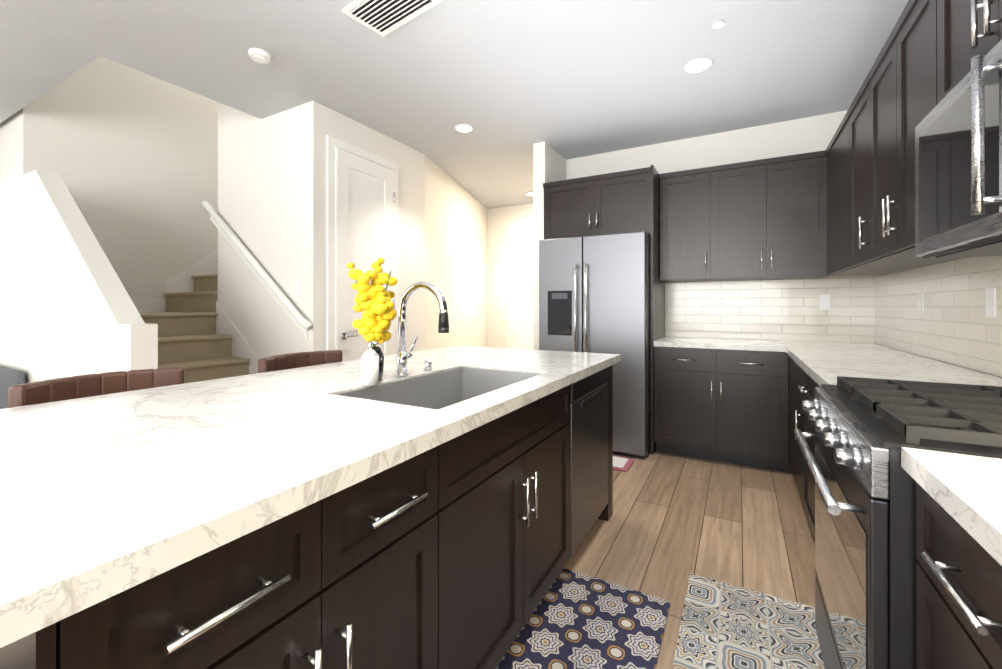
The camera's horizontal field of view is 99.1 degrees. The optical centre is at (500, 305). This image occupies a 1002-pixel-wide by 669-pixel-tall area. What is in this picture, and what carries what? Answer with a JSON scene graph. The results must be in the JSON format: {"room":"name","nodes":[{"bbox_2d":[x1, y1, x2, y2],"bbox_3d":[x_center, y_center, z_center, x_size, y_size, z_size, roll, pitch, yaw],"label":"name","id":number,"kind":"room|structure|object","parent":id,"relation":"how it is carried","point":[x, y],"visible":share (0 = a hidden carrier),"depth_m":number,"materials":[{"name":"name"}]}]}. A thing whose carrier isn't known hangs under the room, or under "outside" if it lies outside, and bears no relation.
{"room":"kitchen","nodes":[
{"label":"kitchen","id":0,"kind":"room"},
{"bbox_2d":[0,112,17,185],"bbox_3d":[-5.598,-1.445,4.486,3.830,5.300,0.120,0,0,29],"label":"wall","id":1,"kind":"structure","parent":0,"point":[8,149],"depth_m":3.61,"materials":[{"name":"paint"}]},
{"bbox_2d":[0,170,157,382],"bbox_3d":[-3.398,0.132,3.120,3.400,2.140,0.120,0,0,29],"label":"wall","id":2,"kind":"structure","parent":0,"point":[68,308],"depth_m":2.77,"materials":[{"name":"paint"}]},
{"bbox_2d":[18,55,217,297],"bbox_3d":[-2.787,-1.443,5.473,0.120,5.300,4.580,0,0,29],"label":"wall","id":3,"kind":"structure","parent":0,"point":[128,155],"depth_m":4.07,"materials":[{"name":"paint"}]},
{"bbox_2d":[131,250,217,311],"bbox_3d":[-2.971,-1.077,5.005,0.010,2.286,3.576,0,0,29],"label":"trim","id":4,"kind":"structure","parent":3,"relation":"attached to","point":[182,281],"depth_m":4.41,"materials":[{"name":"white wood"}]},
{"bbox_2d":[218,101,326,358],"bbox_3d":[-1.945,-1.447,3.573,1.300,5.300,0.120,0,0,29],"label":"wall","id":5,"kind":"structure","parent":0,"point":[272,191],"depth_m":3.43,"materials":[{"name":"paint"}]},
{"bbox_2d":[216,301,258,373],"bbox_3d":[-1.978,0.583,3.511,1.300,1.240,0.010,0,0,29],"label":"trim","id":6,"kind":"structure","parent":5,"relation":"attached to","point":[240,347],"depth_m":3.68,"materials":[{"name":"white wood"}]},
{"bbox_2d":[201,200,312,338],"bbox_3d":[-2.054,-0.346,3.517,1.476,1.198,0.082,0,0,29],"label":"stair handrail","id":7,"kind":"object","parent":5,"relation":"attached to","point":[293,313],"visible":1,"depth_m":3.44,"materials":[{"name":"white wood"}]},
{"bbox_2d":[294,281,299,296],"bbox_3d":[-1.570,-0.127,3.288,0.070,0.120,0.007,0,0,29],"label":"light switch","id":8,"kind":"object","parent":5,"relation":"attached to","point":[296,288],"visible":1,"depth_m":3.28,"materials":[{"name":"white plastic"}]},
{"bbox_2d":[327,107,416,351],"bbox_3d":[-1.143,-0.166,3.799,0.120,2.740,1.060,0,0,29],"label":"wall","id":9,"kind":"structure","parent":0,"point":[346,129],"depth_m":4.06,"materials":[{"name":"paint"}]},
{"bbox_2d":[326,135,398,360],"bbox_3d":[-1.122,-0.054,3.621,0.086,2.515,0.780,0,0,29],"label":"closet door","id":10,"kind":"structure","parent":9,"relation":"in","point":[362,210],"depth_m":3.52,"materials":[{"name":"white wood"}]},
{"bbox_2d":[417,151,424,350],"bbox_3d":[-1.371,-0.165,4.602,1.300,2.740,0.120,0,0,29],"label":"wall","id":11,"kind":"structure","parent":0,"point":[420,249],"depth_m":4.28,"materials":[{"name":"paint"}]},
{"bbox_2d":[424,360,431,370],"bbox_3d":[-0.320,0.262,1.875,0.031,0.044,0.032,0,0,29],"label":"air gap cap","id":12,"kind":"object","parent":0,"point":[427,365],"visible":1,"depth_m":1.86,"materials":[{"name":"silver metal"}]},
{"bbox_2d":[0,0,908,208],"bbox_3d":[-2.384,-1.606,3.864,10.050,0.140,13.000,0,0,29],"label":"ceiling","id":13,"kind":"structure","parent":0,"point":[511,82],"depth_m":2.72,"materials":[{"name":"paint"}]},
{"bbox_2d":[248,48,271,63],"bbox_3d":[-1.473,-1.519,2.612,0.130,0.037,0.130,0,0,29],"label":"smoke detector","id":14,"kind":"object","parent":13,"relation":"attached to","point":[259,55],"visible":1,"depth_m":2.59,"materials":[{"name":"white plastic"}]},
{"bbox_2d":[342,0,440,36],"bbox_3d":[-0.566,-1.527,2.187,0.460,0.022,0.260,0,0,37],"label":"ceiling vent","id":15,"kind":"object","parent":13,"relation":"in","point":[382,18],"visible":1,"depth_m":2.22,"materials":[{"name":"white plastic"}]},
{"bbox_2d":[454,124,473,132],"bbox_3d":[-0.319,-1.531,3.698,0.170,0.008,0.170,0,0,29],"label":"recessed light","id":16,"kind":"object","parent":13,"relation":"in","point":[464,128],"visible":0.96,"depth_m":3.69,"materials":[{"name":"white plastic"}]},
{"bbox_2d":[684,58,712,72],"bbox_3d":[1.263,-1.533,2.737,0.170,0.008,0.170,0,0,29],"label":"recessed light","id":17,"kind":"object","parent":13,"relation":"in","point":[698,65],"visible":1,"depth_m":2.72,"materials":[{"name":"white plastic"}]},
{"bbox_2d":[712,20,724,28],"bbox_3d":[1.187,-1.533,2.333,0.058,0.011,0.060,0,0,29],"label":"sprinkler","id":18,"kind":"object","parent":13,"relation":"attached to","point":[718,24],"visible":0.91,"depth_m":2.32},
{"bbox_2d":[425,155,486,349],"bbox_3d":[-0.548,-0.163,5.586,0.115,2.740,2.534,0,0,13],"label":"wall","id":19,"kind":"structure","parent":0,"point":[455,243],"depth_m":5.24,"materials":[{"name":"paint"}]},
{"bbox_2d":[487,203,532,347],"bbox_3d":[0.467,-0.161,6.463,2.300,2.740,0.120,0,0,29],"label":"wall","id":20,"kind":"structure","parent":0,"point":[498,218],"depth_m":6.68,"materials":[{"name":"paint"}]},
{"bbox_2d":[507,218,532,349],"bbox_3d":[0.502,-0.049,6.321,0.950,2.515,0.086,0,0,29],"label":"hall door","id":21,"kind":"structure","parent":20,"relation":"in","point":[519,284],"depth_m":6.46,"materials":[{"name":"white wood"}]},
{"bbox_2d":[533,142,565,349],"bbox_3d":[0.497,-0.165,4.277,0.120,2.740,0.570,0,0,29],"label":"wall","id":22,"kind":"structure","parent":0,"point":[549,163],"depth_m":4.04,"materials":[{"name":"paint"}]},
{"bbox_2d":[564,451,815,668],"bbox_3d":[-1.969,1.233,3.627,11.000,0.060,13.000,0,0,29],"label":"floor","id":23,"kind":"structure","parent":0,"point":[669,526],"depth_m":2.23,"materials":[{"name":"brown wood"}]},
{"bbox_2d":[0,366,24,408],"bbox_3d":[-4.135,0.822,3.060,1.570,0.760,0.660,0,0,29],"label":"sofa","id":24,"kind":"object","parent":23,"relation":"on","point":[9,377],"visible":0.27,"depth_m":2.89,"materials":[{"name":"grey fabric"}]},
{"bbox_2d":[8,367,184,407],"bbox_3d":[-1.218,0.720,1.395,0.497,0.962,0.463,0,0,29],"label":"bar stool","id":25,"kind":"object","parent":23,"relation":"on","point":[60,389],"visible":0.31,"depth_m":1.47,"materials":[{"name":"brown leather"}]},
{"bbox_2d":[139,260,249,382],"bbox_3d":[-1.957,-0.315,4.547,2.221,3.040,3.766,0,0,29],"label":"stairs","id":26,"kind":"structure","parent":23,"relation":"on","point":[194,345],"depth_m":3.54,"materials":[{"name":"carpet"}]},
{"bbox_2d":[0,436,459,668],"bbox_3d":[-0.542,0.761,0.898,0.548,0.872,0.739,0,0,29],"label":"base cabinet","id":27,"kind":"object","parent":23,"relation":"on","point":[454,553],"depth_m":0.73,"materials":[{"name":"brown wood"}]},
{"bbox_2d":[0,346,620,647],"bbox_3d":[-0.410,0.304,1.702,1.160,0.040,2.490,0,0,29],"label":"countertop","id":28,"kind":"structure","parent":27,"relation":"on","point":[104,497],"depth_m":0.80,"materials":[{"name":"stone"}]},
{"bbox_2d":[362,340,378,385],"bbox_3d":[-0.466,0.204,1.533,0.065,0.159,0.060,0,0,29],"label":"soap dispenser","id":29,"kind":"object","parent":28,"relation":"on","point":[370,366],"visible":1,"depth_m":1.51,"materials":[{"name":"white ceramic"}]},
{"bbox_2d":[346,258,397,380],"bbox_3d":[-0.486,0.051,1.621,0.189,0.465,0.192,0,0,29],"label":"flower vase","id":30,"kind":"object","parent":28,"relation":"on","point":[375,303],"visible":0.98,"depth_m":1.58,"materials":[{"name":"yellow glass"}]},
{"bbox_2d":[395,281,448,375],"bbox_3d":[-0.306,0.094,1.714,0.260,0.379,0.102,0,0,29],"label":"faucet","id":31,"kind":"object","parent":28,"relation":"on","point":[403,356],"visible":1,"depth_m":1.72,"materials":[{"name":"silver metal"}]},
{"bbox_2d":[335,367,542,409],"bbox_3d":[-0.179,0.393,1.602,0.436,0.203,0.756,0,0,29],"label":"island sink","id":32,"kind":"object","parent":28,"relation":"in","point":[440,390],"visible":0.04,"depth_m":1.88,"materials":[{"name":"metal"}]},
{"bbox_2d":[258,350,342,372],"bbox_3d":[-0.851,0.721,2.055,0.497,0.962,0.463,0,0,29],"label":"bar stool","id":33,"kind":"object","parent":23,"relation":"on","point":[287,361],"visible":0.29,"depth_m":2.16,"materials":[{"name":"brown leather"}]},
{"bbox_2d":[460,417,570,668],"bbox_3d":[-0.179,0.869,1.549,0.548,0.660,0.991,0,0,29],"label":"base cabinet","id":34,"kind":"object","parent":23,"relation":"on","point":[515,473],"depth_m":1.36,"materials":[{"name":"brown wood"}]},
{"bbox_2d":[569,367,607,556],"bbox_3d":[0.226,0.767,2.237,0.530,0.868,0.594,0,0,29],"label":"dishwasher","id":35,"kind":"object","parent":34,"relation":"in","point":[589,448],"visible":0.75,"depth_m":2.06,"materials":[{"name":"black metal"}]},
{"bbox_2d":[496,568,669,668],"bbox_3d":[0.146,1.192,1.230,0.460,0.010,1.370,0,0,29],"label":"rug","id":36,"kind":"object","parent":23,"relation":"on","point":[576,620],"visible":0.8,"depth_m":1.57,"materials":[{"name":"fabric"}]},
{"bbox_2d":[539,231,650,458],"bbox_3d":[0.907,0.314,3.858,0.907,1.780,0.871,0,0,29],"label":"refrigerator","id":37,"kind":"object","parent":23,"relation":"on","point":[594,293],"visible":0.62,"depth_m":3.45,"materials":[{"name":"silver metal"}]},
{"bbox_2d":[613,455,634,471],"bbox_3d":[0.862,1.195,3.264,0.260,0.014,0.280,0,0,29],"label":"area rug","id":38,"kind":"object","parent":23,"relation":"on","point":[620,463],"visible":0.56,"depth_m":3.22,"materials":[{"name":"multicoloured fabric"}]},
{"bbox_2d":[650,165,664,454],"bbox_3d":[1.375,0.034,3.733,0.022,2.340,0.635,0,0,29],"label":"panel","id":39,"kind":"object","parent":23,"relation":"on","point":[657,308],"visible":0.64,"depth_m":3.50,"materials":[{"name":"brown wood"}]},
{"bbox_2d":[654,346,789,471],"bbox_3d":[1.782,0.767,3.483,0.920,0.873,0.673,0,0,29],"label":"base cabinet","id":40,"kind":"object","parent":23,"relation":"on","point":[726,405],"visible":0.98,"depth_m":3.21,"materials":[{"name":"brown wood"}]},
{"bbox_2d":[654,336,781,351],"bbox_3d":[1.766,0.308,3.511,0.870,0.040,0.648,0,0,29],"label":"countertop","id":41,"kind":"structure","parent":40,"relation":"on","point":[683,342],"depth_m":3.33,"materials":[{"name":"stone"}]},
{"bbox_2d":[672,573,824,668],"bbox_3d":[0.708,1.192,1.169,0.480,0.010,1.410,0,0,29],"label":"rug","id":42,"kind":"object","parent":23,"relation":"on","point":[723,625],"visible":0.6,"depth_m":1.56,"materials":[{"name":"multicoloured fabric"}]},
{"bbox_2d":[788,355,799,494],"bbox_3d":[2.085,0.765,2.500,0.602,0.872,0.854,0,0,29],"label":"base cabinet","id":43,"kind":"object","parent":23,"relation":"on","point":[793,368],"depth_m":2.68,"materials":[{"name":"brown wood"}]},
{"bbox_2d":[782,340,1001,387],"bbox_3d":[2.020,0.306,2.400,0.626,0.040,2.343,0,0,29],"label":"countertop","id":44,"kind":"structure","parent":43,"relation":"on","point":[823,361],"depth_m":2.07,"materials":[{"name":"stone"}]},
{"bbox_2d":[800,367,811,531],"bbox_3d":[1.780,0.764,1.952,0.602,0.872,0.519,0,0,29],"label":"base cabinet","id":45,"kind":"object","parent":23,"relation":"on","point":[802,384],"depth_m":2.27,"materials":[{"name":"brown wood"}]},
{"bbox_2d":[808,375,820,540],"bbox_3d":[1.585,0.763,1.603,0.602,0.872,0.519,0,0,29],"label":"base cabinet","id":46,"kind":"object","parent":23,"relation":"on","point":[812,384],"depth_m":2.08,"materials":[{"name":"brown wood"}]},
{"bbox_2d":[794,376,1001,668],"bbox_3d":[1.208,0.613,1.069,0.727,1.170,0.754,0,0,29],"label":"range","id":47,"kind":"object","parent":23,"relation":"on","point":[866,430],"visible":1,"depth_m":0.97,"materials":[{"name":"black metal"}]},
{"bbox_2d":[916,482,1001,668],"bbox_3d":[0.938,0.760,0.441,0.602,0.872,0.580,0,0,29],"label":"base cabinet","id":48,"kind":"object","parent":23,"relation":"on","point":[958,596],"visible":0.9,"depth_m":0.66,"materials":[{"name":"brown wood"}]},
{"bbox_2d":[901,447,1001,565],"bbox_3d":[0.631,0.301,-0.093,0.626,0.040,1.825,0,0,29],"label":"countertop","id":49,"kind":"structure","parent":48,"relation":"on","point":[964,491],"depth_m":0.68,"materials":[{"name":"stone"}]},
{"bbox_2d":[566,110,863,342],"bbox_3d":[1.757,-0.166,3.970,2.620,2.740,0.120,0,0,29],"label":"wall","id":50,"kind":"structure","parent":0,"point":[798,136],"depth_m":3.79,"materials":[{"name":"paint"}]},
{"bbox_2d":[543,167,649,239],"bbox_3d":[0.946,-0.866,3.981,0.965,0.540,0.623,0,0,29],"label":"upper cabinet","id":51,"kind":"object","parent":50,"relation":"attached to","point":[611,203],"visible":0.88,"depth_m":3.72,"materials":[{"name":"brown wood"}]},
{"bbox_2d":[659,150,828,281],"bbox_3d":[1.963,-0.677,3.549,1.179,0.920,0.388,0,0,29],"label":"upper cabinet","id":52,"kind":"object","parent":50,"relation":"attached to","point":[763,219],"visible":0.98,"depth_m":3.39,"materials":[{"name":"brown wood"}]},
{"bbox_2d":[666,275,874,342],"bbox_3d":[2.206,0.020,3.645,1.505,0.533,0.009,0,0,29],"label":"backsplash","id":53,"kind":"structure","parent":50,"relation":"attached to","point":[785,309],"depth_m":3.59,"materials":[{"name":"tile"}]},
{"bbox_2d":[819,295,829,309],"bbox_3d":[2.590,-0.027,3.422,0.070,0.120,0.006,0,0,29],"label":"electrical outlet plate","id":54,"kind":"object","parent":50,"relation":"attached to","point":[824,300],"depth_m":3.42,"materials":[{"name":"white plastic"}]},
{"bbox_3d":[1.360,-0.173,0.442,0.120,2.740,6.670,0,0,29],"label":"wall","id":55,"kind":"structure","parent":0,"visible":0},
{"bbox_2d":[874,256,1001,376],"bbox_3d":[1.662,0.015,1.115,0.006,0.533,4.940,0,0,29],"label":"wall","id":56,"kind":"structure","parent":55,"relation":"attached to","point":[953,324],"depth_m":2.14,"materials":[{"name":"tile"}]},
{"bbox_2d":[826,114,913,275],"bbox_3d":[2.349,-0.678,2.710,0.342,0.920,0.812,0,0,29],"label":"upper cabinet","id":57,"kind":"object","parent":56,"relation":"attached to","point":[836,149],"depth_m":2.82,"materials":[{"name":"brown wood"}]},
{"bbox_2d":[846,86,932,271],"bbox_3d":[2.058,-0.680,2.186,0.342,0.920,0.505,0,0,29],"label":"upper cabinet","id":58,"kind":"object","parent":56,"relation":"attached to","point":[853,115],"depth_m":2.42,"materials":[{"name":"brown wood"}]},
{"bbox_2d":[862,0,964,263],"bbox_3d":[1.781,-0.681,1.690,0.342,0.920,0.868,0,0,29],"label":"upper cabinet","id":59,"kind":"object","parent":56,"relation":"attached to","point":[870,151],"depth_m":1.75,"materials":[{"name":"brown wood"}]},
{"bbox_2d":[918,293,923,314],"bbox_3d":[2.387,-0.009,2.428,0.006,0.120,0.070,0,0,29],"label":"electrical outlet plate","id":60,"kind":"object","parent":56,"relation":"attached to","point":[921,295],"depth_m":2.41,"materials":[{"name":"white plastic"}]},
{"bbox_2d":[985,288,995,317],"bbox_3d":[2.012,-0.010,1.755,0.006,0.120,0.070,0,0,29],"label":"electrical outlet plate","id":61,"kind":"object","parent":56,"relation":"attached to","point":[990,302],"depth_m":1.75,"materials":[{"name":"white plastic"}]},
{"bbox_2d":[937,0,1001,103],"bbox_3d":[1.367,-0.872,0.986,0.380,0.540,0.760,0,0,29],"label":"upper cabinet","id":62,"kind":"object","parent":55,"relation":"attached to","point":[967,30],"visible":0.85,"depth_m":1.26,"materials":[{"name":"brown wood"}]},
{"bbox_2d":[915,39,1001,258],"bbox_3d":[1.335,-0.373,1.003,0.450,0.448,0.756,0,0,29],"label":"microwave","id":63,"kind":"object","parent":62,"relation":"attached to","point":[958,170],"visible":1,"depth_m":1.11,"materials":[{"name":"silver metal"}]}
]}

